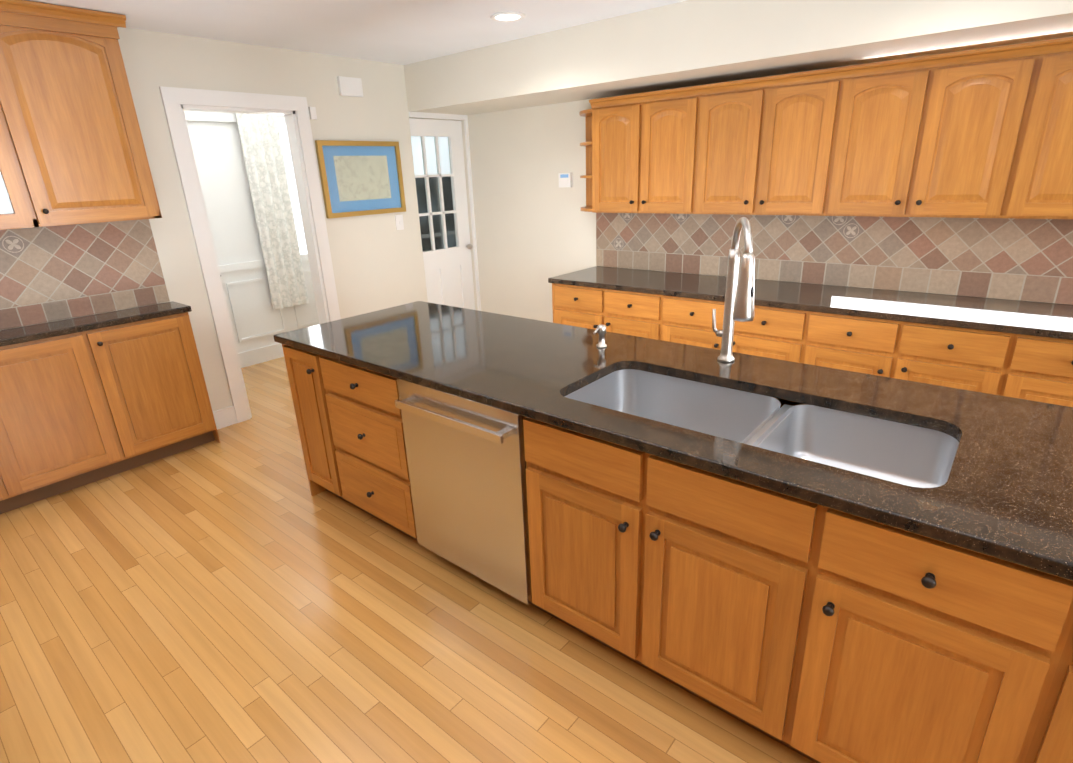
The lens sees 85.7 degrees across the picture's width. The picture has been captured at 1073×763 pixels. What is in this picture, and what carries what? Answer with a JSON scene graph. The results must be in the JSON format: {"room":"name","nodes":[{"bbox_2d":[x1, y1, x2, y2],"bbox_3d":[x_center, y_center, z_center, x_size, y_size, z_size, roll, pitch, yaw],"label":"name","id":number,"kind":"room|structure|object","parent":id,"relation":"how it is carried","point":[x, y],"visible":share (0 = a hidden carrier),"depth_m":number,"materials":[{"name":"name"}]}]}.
{"room":"kitchen","nodes":[
{"label":"kitchen","id":0,"kind":"room"},
{"bbox_2d":[184,111,283,265],"bbox_3d":[-2.873,-1.274,4.947,0.100,2.450,2.640,14,25,38],"label":"wall","id":1,"kind":"structure","parent":0,"point":[217,149],"depth_m":4.97,"materials":[{"name":"white paint"}]},
{"bbox_2d":[184,112,318,367],"bbox_3d":[-2.809,-1.127,4.962,0.035,2.160,2.460,14,25,38],"label":"trim","id":2,"kind":"structure","parent":1,"relation":"attached to","point":[258,321],"depth_m":5.33,"materials":[{"name":"white wood"}]},
{"bbox_2d":[236,113,308,308],"bbox_3d":[-2.390,-1.540,5.277,0.040,1.730,0.360,14,25,38],"label":"curtain","id":3,"kind":"object","parent":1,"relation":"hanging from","point":[265,166],"visible":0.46,"depth_m":5.22,"materials":[{"name":"fabric"}]},
{"bbox_2d":[4,27,477,411],"bbox_3d":[-2.764,-0.635,3.169,0.120,2.450,6.870,14,25,38],"label":"wall","id":4,"kind":"structure","parent":0,"point":[377,262],"depth_m":4.01,"materials":[{"name":"beige paint"}]},
{"bbox_2d":[213,406,237,429],"bbox_3d":[-1.835,0.678,2.848,2.199,0.130,6.648,14,25,38],"label":"baseboard","id":5,"kind":"structure","parent":4,"relation":"attached to","point":[224,417],"depth_m":4.05,"materials":[{"name":"white wood"}]},
{"bbox_2d":[308,107,316,119],"bbox_3d":[-1.597,-1.915,4.126,0.020,0.080,0.045,14,25,38],"label":"detector","id":6,"kind":"object","parent":4,"relation":"attached to","point":[312,113],"visible":0.93,"depth_m":4.12,"materials":[{"name":"white plastic"}]},
{"bbox_2d":[159,86,480,422],"bbox_3d":[-1.430,-1.085,4.693,0.142,2.160,2.489,14,25,38],"label":"door frame","id":7,"kind":"structure","parent":4,"relation":"attached to","point":[178,102],"depth_m":4.00,"materials":[{"name":"white wood"}]},
{"bbox_2d":[337,76,362,96],"bbox_3d":[-1.385,-2.191,4.298,0.032,0.125,0.190,14,25,38],"label":"door chime","id":8,"kind":"object","parent":4,"relation":"attached to","point":[350,86],"visible":0.98,"depth_m":4.28,"materials":[{"name":"white plastic"}]},
{"bbox_2d":[315,140,405,218],"bbox_3d":[-1.352,-1.589,4.529,0.030,0.545,0.730,14,25,38],"label":"picture frame","id":9,"kind":"object","parent":4,"relation":"attached to","point":[359,178],"visible":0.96,"depth_m":4.50,"materials":[{"name":"blue paper"}]},
{"bbox_2d":[395,215,403,229],"bbox_3d":[-1.153,-1.341,4.872,0.012,0.120,0.075,14,25,38],"label":"switch plate","id":10,"kind":"object","parent":4,"relation":"attached to","point":[399,222],"visible":1,"depth_m":4.87,"materials":[{"name":"white plastic"}]},
{"bbox_2d":[409,118,474,309],"bbox_3d":[-0.827,-1.296,5.336,0.106,2.053,0.614,14,25,38],"label":"door","id":11,"kind":"structure","parent":4,"relation":"in","point":[449,276],"depth_m":5.33,"materials":[{"name":"white wood"}]},
{"bbox_2d":[278,124,306,253],"bbox_3d":[-2.265,-1.802,5.607,0.010,1.350,0.460,14,25,38],"label":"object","id":12,"kind":"structure","parent":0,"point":[292,184],"depth_m":5.51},
{"bbox_2d":[26,0,686,64],"bbox_3d":[-1.419,-1.490,1.632,11.100,0.100,6.870,14,25,38],"label":"ceiling","id":13,"kind":"structure","parent":0,"point":[402,32],"depth_m":3.29,"materials":[{"name":"white paint"}]},
{"bbox_2d":[490,11,524,21],"bbox_3d":[-0.164,-2.083,3.303,0.200,0.011,0.200,14,25,38],"label":"recessed light","id":14,"kind":"object","parent":13,"relation":"in","point":[509,16],"visible":0.98,"depth_m":3.30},
{"bbox_2d":[404,0,1072,114],"bbox_3d":[1.920,-1.780,2.719,7.199,0.339,0.649,14,25,38],"label":"soffit","id":15,"kind":"structure","parent":13,"relation":"attached to","point":[687,43],"depth_m":3.18,"materials":[{"name":"beige paint"}]},
{"bbox_2d":[0,357,815,762],"bbox_3d":[-1.324,0.907,2.498,11.100,0.100,6.870,14,25,38],"label":"floor","id":16,"kind":"structure","parent":0,"point":[238,593],"depth_m":2.12,"materials":[{"name":"brown wood"}]},
{"bbox_2d":[0,328,143,513],"bbox_3d":[-2.878,0.270,2.980,0.279,0.885,1.202,14,25,38],"label":"base cabinet","id":17,"kind":"object","parent":16,"relation":"on","point":[65,425],"depth_m":3.12,"materials":[{"name":"brown wood"}]},
{"bbox_2d":[0,301,191,346],"bbox_3d":[-2.712,-0.240,3.016,0.274,0.035,1.609,14,25,38],"label":"countertop","id":18,"kind":"structure","parent":17,"relation":"on","point":[53,329],"depth_m":3.19,"materials":[{"name":"stone"}]},
{"bbox_2d":[104,312,219,464],"bbox_3d":[-2.391,0.053,3.526,0.279,0.885,0.604,14,25,38],"label":"base cabinet","id":19,"kind":"object","parent":16,"relation":"on","point":[159,372],"depth_m":3.48,"materials":[{"name":"brown wood"}]},
{"bbox_2d":[282,344,545,539],"bbox_3d":[-0.616,0.182,2.999,0.938,0.870,0.858,14,25,38],"label":"base cabinet","id":20,"kind":"object","parent":16,"relation":"on","point":[350,425],"depth_m":2.60,"materials":[{"name":"brown wood"}]},
{"bbox_2d":[395,378,531,604],"bbox_3d":[-0.105,0.324,2.399,0.629,0.763,0.675,14,25,38],"label":"dishwasher","id":21,"kind":"object","parent":20,"relation":"in","point":[466,461],"visible":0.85,"depth_m":2.15,"materials":[{"name":"silver metal"}]},
{"bbox_2d":[552,283,647,337],"bbox_3d":[0.705,-0.344,4.377,0.990,0.824,0.639,14,25,38],"label":"base cabinet","id":22,"kind":"object","parent":16,"relation":"on","point":[621,312],"depth_m":4.09,"materials":[{"name":"brown wood"}]},
{"bbox_2d":[648,294,791,359],"bbox_3d":[1.376,-0.178,3.845,1.044,0.824,0.639,14,25,38],"label":"base cabinet","id":23,"kind":"object","parent":16,"relation":"on","point":[682,320],"depth_m":3.59,"materials":[{"name":"brown wood"}]},
{"bbox_2d":[784,309,991,390],"bbox_3d":[2.069,-0.007,3.296,1.044,0.824,0.639,14,25,38],"label":"base cabinet","id":24,"kind":"object","parent":16,"relation":"on","point":[953,357],"depth_m":3.00,"materials":[{"name":"brown wood"}]},
{"bbox_2d":[954,557,1072,762],"bbox_3d":[1.600,0.728,1.245,0.964,0.870,0.855,14,25,38],"label":"base cabinet","id":25,"kind":"object","parent":16,"relation":"on","point":[1017,701],"depth_m":1.15,"materials":[{"name":"brown wood"}]},
{"bbox_2d":[274,301,1072,580],"bbox_3d":[0.864,0.119,1.676,4.830,0.035,0.910,14,25,38],"label":"countertop","id":26,"kind":"structure","parent":25,"relation":"on","point":[1004,492],"depth_m":1.73,"materials":[{"name":"stone"}]},
{"bbox_2d":[593,324,606,347],"bbox_3d":[0.260,-0.186,2.395,0.044,0.094,0.079,14,25,38],"label":"soap dispenser","id":27,"kind":"object","parent":26,"relation":"on","point":[600,330],"visible":1,"depth_m":2.40,"materials":[{"name":"silver metal"}]},
{"bbox_2d":[712,217,754,362],"bbox_3d":[0.695,-0.296,2.006,0.084,0.532,0.292,-2,20,2],"label":"faucet","id":28,"kind":"object","parent":26,"relation":"on","point":[739,300],"visible":1,"depth_m":2.00,"materials":[{"name":"silver metal"}]},
{"bbox_2d":[976,331,1072,406],"bbox_3d":[2.761,0.164,2.747,1.044,0.824,0.639,14,25,38],"label":"base cabinet","id":29,"kind":"object","parent":16,"relation":"on","point":[1032,368],"depth_m":2.66,"materials":[{"name":"brown wood"}]},
{"bbox_2d":[548,266,1072,339],"bbox_3d":[1.940,-0.438,3.233,4.285,0.035,0.649,14,25,38],"label":"countertop","id":30,"kind":"structure","parent":29,"relation":"on","point":[1048,320],"depth_m":3.22,"materials":[{"name":"stone"}]},
{"bbox_2d":[467,36,1072,322],"bbox_3d":[2.243,-0.888,3.323,7.300,2.450,0.120,14,25,38],"label":"wall","id":31,"kind":"structure","parent":0,"point":[535,227],"depth_m":5.04,"materials":[{"name":"beige paint"}]},
{"bbox_2d":[558,173,572,187],"bbox_3d":[0.236,-1.639,4.706,0.120,0.110,0.031,14,25,38],"label":"thermostat","id":32,"kind":"object","parent":31,"relation":"attached to","point":[565,179],"visible":0.93,"depth_m":4.69,"materials":[{"name":"white plastic"}]},
{"bbox_2d":[587,87,686,213],"bbox_3d":[0.834,-1.561,3.983,0.872,0.750,0.349,14,25,38],"label":"upper cabinet","id":33,"kind":"object","parent":31,"relation":"attached to","point":[635,141],"depth_m":3.90,"materials":[{"name":"brown wood"}]},
{"bbox_2d":[679,69,822,215],"bbox_3d":[1.422,-1.415,3.517,0.944,0.750,0.349,14,25,38],"label":"upper cabinet","id":34,"kind":"object","parent":31,"relation":"attached to","point":[749,144],"depth_m":3.42,"materials":[{"name":"brown wood"}]},
{"bbox_2d":[596,213,1072,304],"bbox_3d":[2.135,-0.756,3.380,4.285,0.447,0.008,14,25,38],"label":"backsplash","id":35,"kind":"structure","parent":31,"relation":"attached to","point":[1016,259],"depth_m":3.48,"materials":[{"name":"tile"}]},
{"bbox_2d":[807,44,1018,217],"bbox_3d":[2.037,-1.263,3.029,0.944,0.750,0.349,14,25,38],"label":"upper cabinet","id":36,"kind":"object","parent":31,"relation":"attached to","point":[983,133],"depth_m":2.93,"materials":[{"name":"brown wood"}]},
{"bbox_2d":[979,37,1072,218],"bbox_3d":[2.653,-1.111,2.541,0.944,0.750,0.349,14,25,38],"label":"upper cabinet","id":37,"kind":"object","parent":31,"relation":"attached to","point":[1031,177],"depth_m":2.63,"materials":[{"name":"brown wood"}]},
{"label":"outside","id":38,"kind":"structure","parent":0,"visible":0},
{"bbox_2d":[411,136,455,251],"bbox_3d":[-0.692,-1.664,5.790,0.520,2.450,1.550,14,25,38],"label":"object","id":39,"kind":"object","parent":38,"point":[420,182],"depth_m":5.72,"materials":[{"name":"clear glass"}]}
]}

